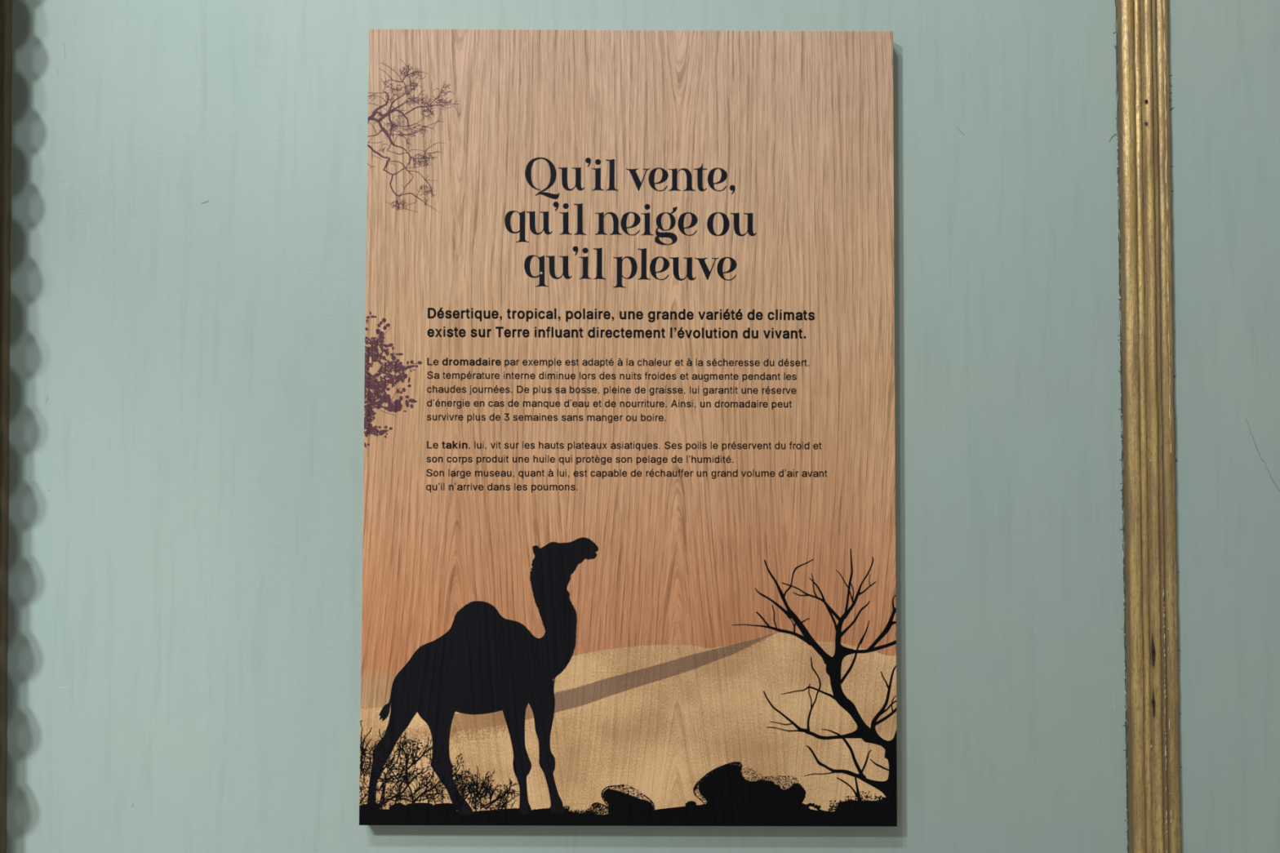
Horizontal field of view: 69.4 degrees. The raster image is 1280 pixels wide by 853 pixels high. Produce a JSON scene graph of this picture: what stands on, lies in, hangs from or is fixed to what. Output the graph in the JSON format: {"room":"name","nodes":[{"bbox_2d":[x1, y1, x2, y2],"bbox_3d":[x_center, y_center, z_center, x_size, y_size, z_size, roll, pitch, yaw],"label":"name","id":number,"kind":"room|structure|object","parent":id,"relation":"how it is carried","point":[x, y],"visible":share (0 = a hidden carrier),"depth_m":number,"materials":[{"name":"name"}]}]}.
{"room":"museum","nodes":[
{"label":"museum","id":0,"kind":"room"},
{"bbox_2d":[6,0,1279,852],"bbox_3d":[-0.011,-0.102,1.127,4.400,3.200,0.120,0,-2,0],"label":"wall","id":1,"kind":"structure","parent":0,"point":[188,178],"depth_m":1.06,"materials":[{"name":"green paint"}]},
{"bbox_2d":[0,0,12,852],"bbox_3d":[-0.754,-0.056,1.058,0.104,2.700,0.012,0,-2,0],"label":"trim","id":2,"kind":"structure","parent":1,"relation":"attached to","point":[6,6],"depth_m":1.06,"materials":[{"name":"brown wood"}]},
{"bbox_2d":[359,28,897,826],"bbox_3d":[-0.012,-0.004,1.054,0.600,0.900,0.021,0,-2,0],"label":"wooden sign","id":3,"kind":"object","parent":1,"relation":"attached to","point":[628,535],"visible":1,"depth_m":1.04,"materials":[{"name":"brown wood"}]},
{"bbox_2d":[364,311,422,447],"bbox_3d":[-0.279,-0.053,1.045,0.065,0.155,0.001,0,-2,0],"label":"print","id":4,"kind":"object","parent":3,"relation":"attached to","point":[393,395],"depth_m":1.05},
{"bbox_2d":[359,720,458,816],"bbox_3d":[-0.257,0.382,1.032,0.111,0.105,0.001,0,-2,0],"label":"print","id":5,"kind":"object","parent":3,"relation":"attached to","point":[408,768],"depth_m":1.03,"materials":[{"name":"black paint"}]},
{"bbox_2d":[367,59,459,212],"bbox_3d":[-0.258,-0.332,1.054,0.104,0.178,0.001,0,-2,0],"label":"print","id":6,"kind":"object","parent":3,"relation":"attached to","point":[413,140],"depth_m":1.05},
{"bbox_2d":[360,693,555,758],"bbox_3d":[-0.204,0.338,1.034,0.218,0.078,0.001,0,-2,0],"label":"print","id":7,"kind":"object","parent":3,"relation":"attached to","point":[393,726],"depth_m":1.03},
{"bbox_2d":[367,537,598,814],"bbox_3d":[-0.176,0.279,1.035,0.258,0.309,0.001,0,-2,0],"label":"print","id":8,"kind":"object","parent":3,"relation":"attached to","point":[486,662],"depth_m":1.04},
{"bbox_2d":[448,753,524,813],"bbox_3d":[-0.171,0.398,1.032,0.085,0.065,0.001,0,-2,0],"label":"print","id":9,"kind":"object","parent":3,"relation":"attached to","point":[478,783],"depth_m":1.03,"materials":[{"name":"black paint"}]},
{"bbox_2d":[582,802,613,816],"bbox_3d":[-0.047,0.427,1.031,0.034,0.015,0.001,0,-2,0],"label":"print","id":10,"kind":"object","parent":3,"relation":"attached to","point":[588,809],"depth_m":1.03,"materials":[{"name":"black paint"}]},
{"bbox_2d":[359,632,896,814],"bbox_3d":[-0.013,0.338,1.034,0.600,0.215,0.001,0,-2,0],"label":"print","id":11,"kind":"object","parent":3,"relation":"attached to","point":[658,739],"depth_m":1.03},
{"bbox_2d":[600,784,654,813],"bbox_3d":[-0.013,0.416,1.032,0.060,0.032,0.001,0,-2,0],"label":"print","id":12,"kind":"object","parent":3,"relation":"attached to","point":[615,798],"depth_m":1.03,"materials":[{"name":"black paint"}]},
{"bbox_2d":[359,791,897,826],"bbox_3d":[-0.013,0.426,1.032,0.600,0.039,0.001,0,-2,0],"label":"print","id":13,"kind":"object","parent":3,"relation":"attached to","point":[489,808],"depth_m":1.03,"materials":[{"name":"black paint"}]},
{"bbox_2d":[555,632,776,713],"bbox_3d":[0.029,0.276,1.036,0.249,0.091,0.001,0,-2,0],"label":"print","id":14,"kind":"object","parent":3,"relation":"attached to","point":[596,673],"depth_m":1.04},
{"bbox_2d":[684,761,805,812],"bbox_3d":[0.118,0.403,1.032,0.135,0.056,0.001,0,-2,0],"label":"print","id":15,"kind":"object","parent":3,"relation":"attached to","point":[709,786],"depth_m":1.03,"materials":[{"name":"black paint"}]},
{"bbox_2d":[732,548,897,826],"bbox_3d":[0.195,0.291,1.036,0.185,0.309,0.001,0,-2,0],"label":"print","id":16,"kind":"object","parent":3,"relation":"attached to","point":[814,630],"depth_m":1.04,"materials":[{"name":"black paint"}]},
{"bbox_2d":[1116,0,1182,852],"bbox_3d":[0.585,-0.052,1.062,0.063,2.700,0.012,0,-2,0],"label":"trim","id":17,"kind":"structure","parent":1,"relation":"attached to","point":[1144,171],"depth_m":1.06,"materials":[{"name":"gold metal"}]}
]}

